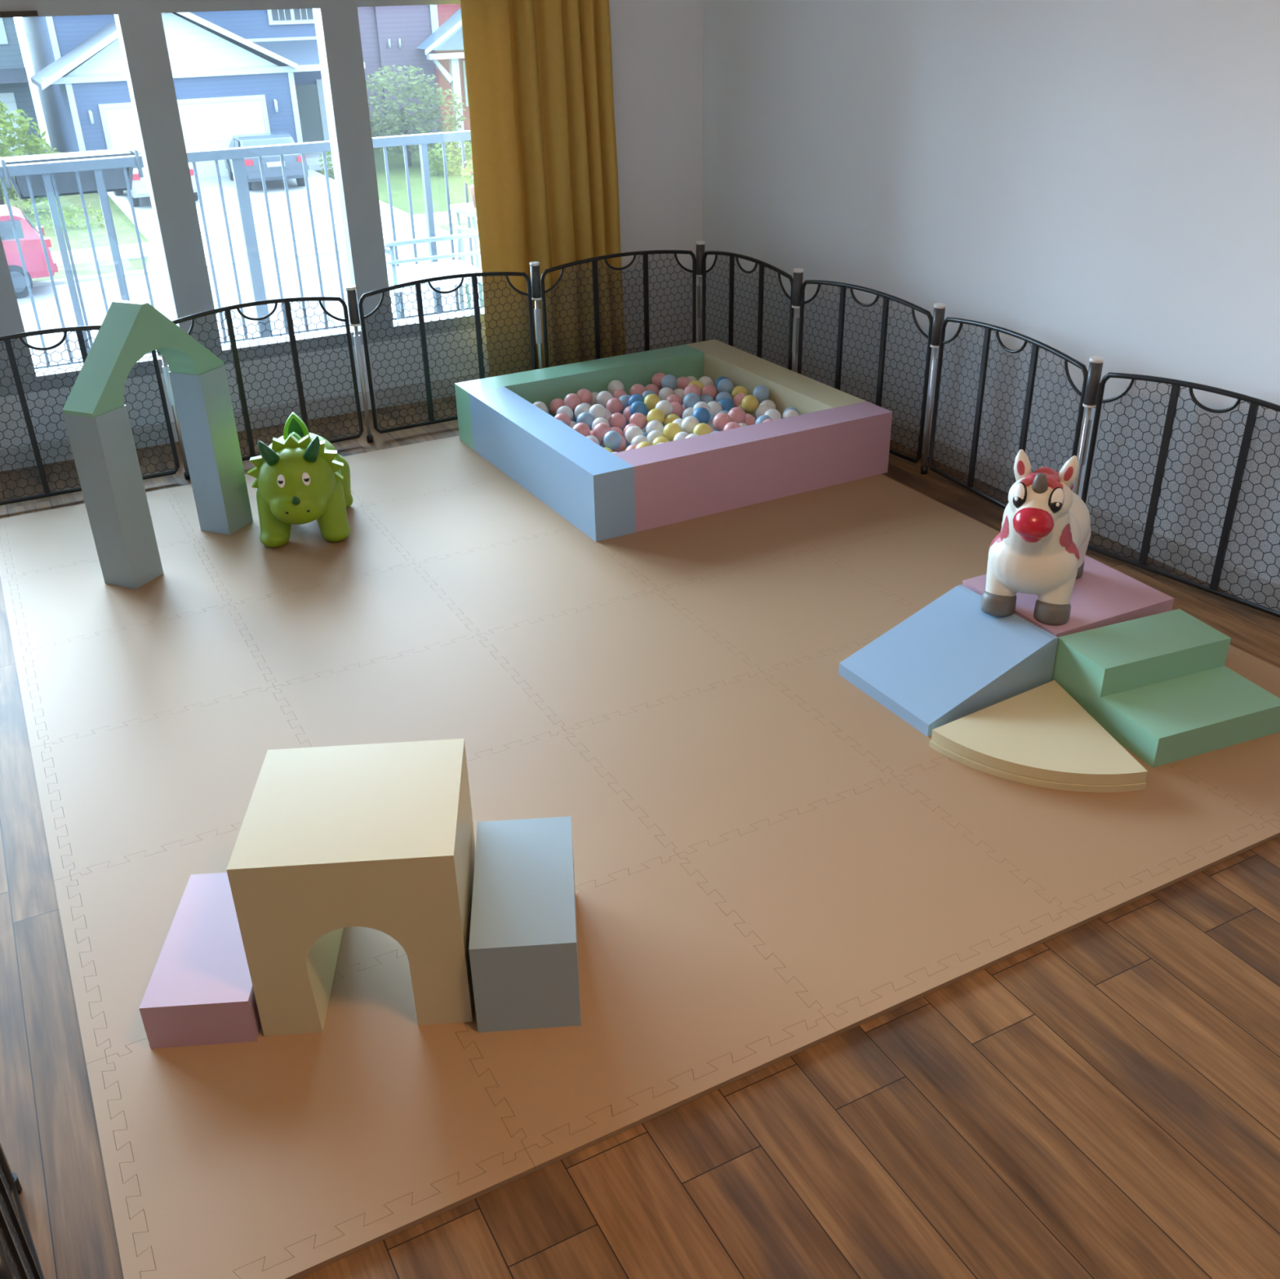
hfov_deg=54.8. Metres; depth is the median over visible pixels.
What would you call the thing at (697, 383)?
ball
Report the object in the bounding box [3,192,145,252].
lawn
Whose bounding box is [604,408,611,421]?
ball
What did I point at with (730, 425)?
ball
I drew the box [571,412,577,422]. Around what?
ball
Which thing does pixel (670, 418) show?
ball
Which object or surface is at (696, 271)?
panel
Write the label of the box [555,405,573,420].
ball
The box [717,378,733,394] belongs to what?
ball
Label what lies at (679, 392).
ball
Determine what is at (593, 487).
cushion
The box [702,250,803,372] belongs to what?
panel
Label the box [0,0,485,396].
window
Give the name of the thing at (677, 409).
ball
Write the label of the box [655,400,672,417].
ball
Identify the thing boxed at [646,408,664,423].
ball
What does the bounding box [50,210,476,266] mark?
sidewalk
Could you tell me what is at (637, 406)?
ball
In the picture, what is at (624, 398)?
ball
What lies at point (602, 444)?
ball
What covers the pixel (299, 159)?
tail light
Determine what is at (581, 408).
ball
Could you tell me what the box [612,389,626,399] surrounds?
ball
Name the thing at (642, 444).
ball
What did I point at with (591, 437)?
ball
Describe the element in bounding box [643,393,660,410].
ball
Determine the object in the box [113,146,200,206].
hatchback car
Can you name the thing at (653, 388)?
ball
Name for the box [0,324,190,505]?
panel
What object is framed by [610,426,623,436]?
ball
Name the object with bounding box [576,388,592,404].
ball
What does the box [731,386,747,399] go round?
ball
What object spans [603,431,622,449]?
ball
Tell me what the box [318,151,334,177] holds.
shrub
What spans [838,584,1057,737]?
ramp
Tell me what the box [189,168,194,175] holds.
tail light
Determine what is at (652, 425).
ball
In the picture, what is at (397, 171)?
ground
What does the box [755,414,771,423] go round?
ball
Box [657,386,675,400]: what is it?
ball
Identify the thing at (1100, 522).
baseboard
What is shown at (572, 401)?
ball
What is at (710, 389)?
ball
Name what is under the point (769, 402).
ball
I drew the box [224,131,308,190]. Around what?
sedan
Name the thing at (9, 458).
baseboard
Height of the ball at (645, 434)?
0.070 m
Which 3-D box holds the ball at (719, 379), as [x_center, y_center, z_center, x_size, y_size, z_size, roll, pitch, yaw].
[0.354,-1.084,5.254,0.069,0.069,0.070,-19,33,-30]
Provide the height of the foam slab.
0.099 m
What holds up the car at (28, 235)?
on the street
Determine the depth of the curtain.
5.41 m
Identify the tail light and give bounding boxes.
[44,236,52,247]
[132,173,140,180]
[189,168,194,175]
[244,159,253,165]
[296,155,306,162]
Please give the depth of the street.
24.89 m
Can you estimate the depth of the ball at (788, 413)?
4.77 m
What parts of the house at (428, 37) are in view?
porch post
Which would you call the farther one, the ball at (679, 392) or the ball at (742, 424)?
the ball at (679, 392)
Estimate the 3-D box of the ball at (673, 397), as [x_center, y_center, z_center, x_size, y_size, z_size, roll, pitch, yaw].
[0.140,-0.976,5.088,0.069,0.070,0.070,3,29,8]
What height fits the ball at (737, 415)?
0.070 m
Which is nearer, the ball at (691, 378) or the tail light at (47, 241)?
the ball at (691, 378)
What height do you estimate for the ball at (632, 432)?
0.070 m
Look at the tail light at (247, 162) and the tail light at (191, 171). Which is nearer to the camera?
the tail light at (191, 171)
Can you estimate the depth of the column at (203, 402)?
4.22 m
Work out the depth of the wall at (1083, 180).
4.19 m
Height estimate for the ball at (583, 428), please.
0.070 m
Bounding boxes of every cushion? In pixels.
[454,344,703,449]
[468,386,635,542]
[613,400,892,532]
[687,339,866,418]
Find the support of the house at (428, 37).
on the ground at (397, 171)
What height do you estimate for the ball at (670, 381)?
0.070 m
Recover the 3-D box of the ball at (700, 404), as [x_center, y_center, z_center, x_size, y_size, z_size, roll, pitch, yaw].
[0.243,-0.904,4.871,0.069,0.070,0.070,-10,29,-15]
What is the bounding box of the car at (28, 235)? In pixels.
[0,204,58,298]
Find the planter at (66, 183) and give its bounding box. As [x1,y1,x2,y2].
[0,147,143,199]
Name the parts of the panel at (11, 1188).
hinge rod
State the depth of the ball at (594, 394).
5.17 m
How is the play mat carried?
on the floor
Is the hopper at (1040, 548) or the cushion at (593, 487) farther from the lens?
the cushion at (593, 487)
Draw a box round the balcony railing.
[0,129,480,369]
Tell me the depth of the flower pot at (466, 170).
6.62 m
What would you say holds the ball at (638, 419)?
in the pit
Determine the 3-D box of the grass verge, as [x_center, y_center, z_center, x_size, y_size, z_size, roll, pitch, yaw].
[-0.970,-11.154,32.498,150.000,0.120,1.750,-15,31,-24]
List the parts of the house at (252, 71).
door trim, garage door, pane, pane, door, door trim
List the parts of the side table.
leg, leg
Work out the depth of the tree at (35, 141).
33.61 m
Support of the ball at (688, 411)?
in the pit
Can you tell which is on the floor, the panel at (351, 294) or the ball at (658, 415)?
the panel at (351, 294)
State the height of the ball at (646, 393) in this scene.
0.070 m
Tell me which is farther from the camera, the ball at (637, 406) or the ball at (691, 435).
the ball at (637, 406)
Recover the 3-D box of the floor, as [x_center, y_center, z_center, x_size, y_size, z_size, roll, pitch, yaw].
[-0.171,1.482,0.994,6.800,0.120,10.700,-15,31,-24]
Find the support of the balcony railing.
on the balcony slab
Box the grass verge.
[31,221,478,281]
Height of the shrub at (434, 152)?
1.187 m
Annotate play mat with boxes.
[0,435,1279,1278]
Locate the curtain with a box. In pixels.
[460,0,626,377]
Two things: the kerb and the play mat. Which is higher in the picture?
the kerb
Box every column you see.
[62,404,163,589]
[168,364,253,534]
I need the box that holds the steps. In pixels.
[1051,608,1279,768]
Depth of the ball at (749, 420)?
4.81 m
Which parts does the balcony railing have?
railing post, railing post, rail, railing post, rail, railing post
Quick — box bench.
[384,226,482,319]
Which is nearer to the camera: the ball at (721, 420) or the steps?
the steps
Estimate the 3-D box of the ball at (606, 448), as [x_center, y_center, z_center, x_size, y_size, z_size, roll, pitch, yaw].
[-0.128,-0.679,4.588,0.069,0.070,0.070,17,33,30]
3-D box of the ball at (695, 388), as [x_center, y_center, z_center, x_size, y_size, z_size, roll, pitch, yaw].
[0.215,-1.012,5.064,0.069,0.070,0.070,-25,36,-37]
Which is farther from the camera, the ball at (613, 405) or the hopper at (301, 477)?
the ball at (613, 405)
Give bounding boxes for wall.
[0,0,702,449]
[702,0,1279,584]
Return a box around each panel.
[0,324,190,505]
[0,1143,44,1278]
[171,285,373,461]
[358,261,542,433]
[540,240,705,368]
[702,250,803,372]
[797,280,946,474]
[928,316,1104,509]
[1080,372,1279,617]
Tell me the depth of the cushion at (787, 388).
5.10 m
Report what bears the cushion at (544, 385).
attached to the pit
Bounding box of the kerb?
[32,237,468,287]
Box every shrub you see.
[9,199,104,230]
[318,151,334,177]
[427,140,472,175]
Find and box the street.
[17,236,484,366]
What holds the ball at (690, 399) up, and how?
in the pit
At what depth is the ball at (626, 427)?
4.77 m
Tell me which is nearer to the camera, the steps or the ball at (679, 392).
the steps
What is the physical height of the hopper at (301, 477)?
0.392 m
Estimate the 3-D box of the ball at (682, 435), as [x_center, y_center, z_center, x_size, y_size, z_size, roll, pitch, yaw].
[0.159,-0.735,4.574,0.070,0.070,0.069,-10,29,-15]
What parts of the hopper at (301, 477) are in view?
plate, plate, plate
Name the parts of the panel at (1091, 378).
hinge rod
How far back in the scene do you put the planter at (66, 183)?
5.99 m
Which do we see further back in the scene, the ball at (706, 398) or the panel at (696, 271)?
the panel at (696, 271)
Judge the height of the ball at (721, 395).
0.070 m
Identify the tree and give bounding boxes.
[0,100,60,204]
[365,64,466,165]
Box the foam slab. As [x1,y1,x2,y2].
[138,872,261,1048]
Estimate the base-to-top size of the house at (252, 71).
9.200 m
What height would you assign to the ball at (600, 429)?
0.069 m
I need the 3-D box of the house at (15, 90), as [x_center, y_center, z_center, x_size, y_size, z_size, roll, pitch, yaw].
[-30.160,-21.314,41.941,16.200,10.000,11.400,-15,31,-24]
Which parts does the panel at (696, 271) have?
hinge rod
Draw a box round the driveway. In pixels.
[106,169,454,274]
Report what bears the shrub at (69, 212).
on the lawn at (78, 237)
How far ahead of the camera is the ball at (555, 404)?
5.06 m
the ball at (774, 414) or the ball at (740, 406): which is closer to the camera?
the ball at (774, 414)
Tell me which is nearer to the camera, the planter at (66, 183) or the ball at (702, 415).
the ball at (702, 415)
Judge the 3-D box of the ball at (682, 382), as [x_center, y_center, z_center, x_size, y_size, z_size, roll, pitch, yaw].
[0.187,-1.098,5.321,0.069,0.070,0.070,0,28,2]
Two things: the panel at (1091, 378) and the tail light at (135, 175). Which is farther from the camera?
the tail light at (135, 175)
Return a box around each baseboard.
[0,337,697,471]
[705,338,1279,612]
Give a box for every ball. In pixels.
[533,401,547,413]
[549,398,564,415]
[554,413,570,426]
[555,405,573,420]
[564,393,581,410]
[569,420,577,428]
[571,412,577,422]
[573,422,590,436]
[574,404,590,418]
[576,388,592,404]
[576,412,594,428]
[586,435,599,445]
[588,404,606,419]
[589,391,598,405]
[590,430,601,444]
[591,417,609,430]
[593,422,611,441]
[595,391,613,408]
[600,440,606,447]
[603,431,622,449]
[603,447,613,453]
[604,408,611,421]
[605,398,622,414]
[607,380,624,395]
[608,413,626,429]
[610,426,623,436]
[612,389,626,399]
[612,435,626,452]
[618,394,631,411]
[622,405,631,422]
[623,423,639,437]
[625,426,643,443]
[625,444,637,450]
[628,394,644,406]
[629,383,645,395]
[629,400,647,415]
[629,412,646,429]
[631,435,648,444]
[635,441,651,448]
[641,390,656,398]
[642,431,647,437]
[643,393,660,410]
[644,384,659,395]
[645,420,663,435]
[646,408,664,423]
[646,430,664,445]
[651,373,665,389]
[652,436,669,444]
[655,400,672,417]
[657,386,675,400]
[661,374,677,390]
[662,422,681,440]
[663,413,679,426]
[666,394,682,404]
[671,401,683,417]
[671,418,683,431]
[673,388,684,404]
[673,431,688,440]
[675,376,690,390]
[681,416,699,434]
[682,407,693,419]
[683,392,700,408]
[684,384,701,396]
[685,433,699,438]
[687,376,697,382]
[688,380,703,395]
[692,407,710,423]
[693,401,710,413]
[693,422,711,435]
[697,376,713,386]
[699,394,714,404]
[701,384,717,399]
[706,413,714,424]
[707,400,722,416]
[708,418,719,431]
[712,412,731,431]
[715,376,728,389]
[715,391,732,402]
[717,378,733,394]
[717,410,728,414]
[718,398,733,411]
[723,422,740,430]
[728,407,746,422]
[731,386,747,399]
[733,393,746,407]
[737,404,753,415]
[737,422,747,426]
[741,395,758,412]
[742,413,755,425]
[752,385,769,402]
[752,410,756,420]
[755,404,771,418]
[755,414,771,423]
[759,400,776,408]
[762,418,773,422]
[764,408,781,420]
[782,407,799,414]
[782,409,799,418]
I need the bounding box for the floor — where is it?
[0,395,1279,1278]
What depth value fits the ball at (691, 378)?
5.38 m
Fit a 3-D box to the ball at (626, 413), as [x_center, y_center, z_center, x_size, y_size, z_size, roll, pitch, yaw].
[-0.035,-0.912,5.000,0.069,0.070,0.070,3,29,7]
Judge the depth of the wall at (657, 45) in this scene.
5.65 m
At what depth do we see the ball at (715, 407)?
4.92 m
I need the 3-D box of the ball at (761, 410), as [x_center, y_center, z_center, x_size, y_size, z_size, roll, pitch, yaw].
[0.498,-0.907,4.945,0.069,0.070,0.070,20,35,33]
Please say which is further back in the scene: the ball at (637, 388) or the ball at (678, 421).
the ball at (637, 388)
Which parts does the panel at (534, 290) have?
hinge rod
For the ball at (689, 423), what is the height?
0.070 m
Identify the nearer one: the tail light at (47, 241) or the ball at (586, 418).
the ball at (586, 418)
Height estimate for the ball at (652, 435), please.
0.070 m
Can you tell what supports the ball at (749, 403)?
in the pit
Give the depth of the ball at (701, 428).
4.57 m
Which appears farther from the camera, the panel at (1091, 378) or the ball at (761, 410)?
the ball at (761, 410)
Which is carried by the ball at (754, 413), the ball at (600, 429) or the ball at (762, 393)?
the ball at (762, 393)
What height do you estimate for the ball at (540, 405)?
0.070 m
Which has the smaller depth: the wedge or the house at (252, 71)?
the wedge
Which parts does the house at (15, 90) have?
garage door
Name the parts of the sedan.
number plate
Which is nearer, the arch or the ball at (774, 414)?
the arch
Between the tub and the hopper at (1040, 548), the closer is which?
the hopper at (1040, 548)
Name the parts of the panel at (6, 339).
hinge rod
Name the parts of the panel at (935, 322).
hinge rod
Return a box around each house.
[0,17,44,156]
[21,8,365,177]
[357,4,470,147]
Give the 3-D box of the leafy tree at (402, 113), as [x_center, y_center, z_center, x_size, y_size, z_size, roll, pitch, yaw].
[-7.732,-17.505,41.176,4.067,3.161,2.637,-15,31,-24]
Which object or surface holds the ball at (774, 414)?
on the ball
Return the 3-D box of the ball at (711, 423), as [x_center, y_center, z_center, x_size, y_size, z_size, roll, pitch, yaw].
[0.299,-0.824,4.782,0.069,0.069,0.070,-14,31,-23]
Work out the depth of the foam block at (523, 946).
2.25 m
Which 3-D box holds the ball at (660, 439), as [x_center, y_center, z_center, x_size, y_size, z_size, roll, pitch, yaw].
[0.080,-0.723,4.609,0.070,0.070,0.069,2,28,7]
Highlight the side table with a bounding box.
[449,202,484,309]
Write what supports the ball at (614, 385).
in the pit
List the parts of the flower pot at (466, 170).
pot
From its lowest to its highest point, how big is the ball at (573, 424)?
0.070 m
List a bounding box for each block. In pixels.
[226,738,475,1036]
[468,816,581,1032]
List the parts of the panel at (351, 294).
hinge rod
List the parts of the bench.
armrest, leg, rail, rail, seat, leg, armrest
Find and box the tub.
[8,166,133,199]
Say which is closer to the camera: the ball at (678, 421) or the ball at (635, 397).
the ball at (678, 421)
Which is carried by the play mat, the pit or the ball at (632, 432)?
the pit
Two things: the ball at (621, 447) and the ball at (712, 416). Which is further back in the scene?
the ball at (712, 416)
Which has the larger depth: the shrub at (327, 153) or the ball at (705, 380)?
the shrub at (327, 153)
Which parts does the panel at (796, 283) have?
hinge rod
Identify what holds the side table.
on the balcony slab
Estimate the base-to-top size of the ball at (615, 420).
0.070 m
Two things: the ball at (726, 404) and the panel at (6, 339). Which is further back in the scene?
the ball at (726, 404)
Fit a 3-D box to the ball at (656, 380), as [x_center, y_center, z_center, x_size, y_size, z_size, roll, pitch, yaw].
[0.084,-1.111,5.302,0.069,0.070,0.070,-7,29,-10]
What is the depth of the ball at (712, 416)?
4.89 m
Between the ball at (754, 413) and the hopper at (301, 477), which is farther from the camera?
the ball at (754, 413)
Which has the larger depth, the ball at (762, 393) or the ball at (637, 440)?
the ball at (762, 393)
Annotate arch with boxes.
[62,299,223,417]
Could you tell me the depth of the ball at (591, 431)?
4.74 m
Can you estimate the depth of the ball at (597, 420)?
4.77 m
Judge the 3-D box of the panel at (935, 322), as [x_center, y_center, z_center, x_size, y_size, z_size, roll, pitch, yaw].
[0.884,-1.068,4.883,0.042,0.646,0.782,-19,33,-29]
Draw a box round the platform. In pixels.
[962,555,1173,637]
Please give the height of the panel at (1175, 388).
0.646 m
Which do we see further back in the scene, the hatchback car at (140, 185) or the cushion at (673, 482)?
the hatchback car at (140, 185)
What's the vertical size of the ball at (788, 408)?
0.070 m
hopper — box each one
[247,412,353,547]
[980,449,1090,626]
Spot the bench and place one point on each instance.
(400, 274)
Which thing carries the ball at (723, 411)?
in the pit
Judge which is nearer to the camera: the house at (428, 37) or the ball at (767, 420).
the ball at (767, 420)
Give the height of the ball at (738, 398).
0.070 m
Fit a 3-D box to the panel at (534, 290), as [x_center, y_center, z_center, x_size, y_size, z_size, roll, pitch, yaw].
[-0.775,-1.226,5.244,0.806,0.646,0.042,-16,32,-25]
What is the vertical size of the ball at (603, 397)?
0.070 m
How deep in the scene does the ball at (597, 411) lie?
4.86 m
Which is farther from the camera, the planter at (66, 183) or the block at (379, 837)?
the planter at (66, 183)
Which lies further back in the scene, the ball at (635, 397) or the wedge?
the ball at (635, 397)
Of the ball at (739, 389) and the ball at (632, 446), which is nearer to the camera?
the ball at (632, 446)
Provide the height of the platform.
0.170 m
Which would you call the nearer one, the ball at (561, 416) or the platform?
the platform
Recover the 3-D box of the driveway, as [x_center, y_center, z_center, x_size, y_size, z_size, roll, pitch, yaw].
[-10.923,-11.831,34.150,7.500,0.135,14.750,-15,31,-24]
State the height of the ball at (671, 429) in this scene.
0.070 m
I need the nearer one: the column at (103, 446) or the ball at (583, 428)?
the column at (103, 446)
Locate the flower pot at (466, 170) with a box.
[460,157,475,207]
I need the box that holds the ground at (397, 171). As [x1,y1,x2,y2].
[0,66,473,270]
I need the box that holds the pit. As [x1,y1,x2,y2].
[454,339,892,542]
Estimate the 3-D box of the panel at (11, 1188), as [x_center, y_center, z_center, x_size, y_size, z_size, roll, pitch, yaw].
[-0.824,0.737,1.596,0.042,0.646,0.723,-19,33,-30]

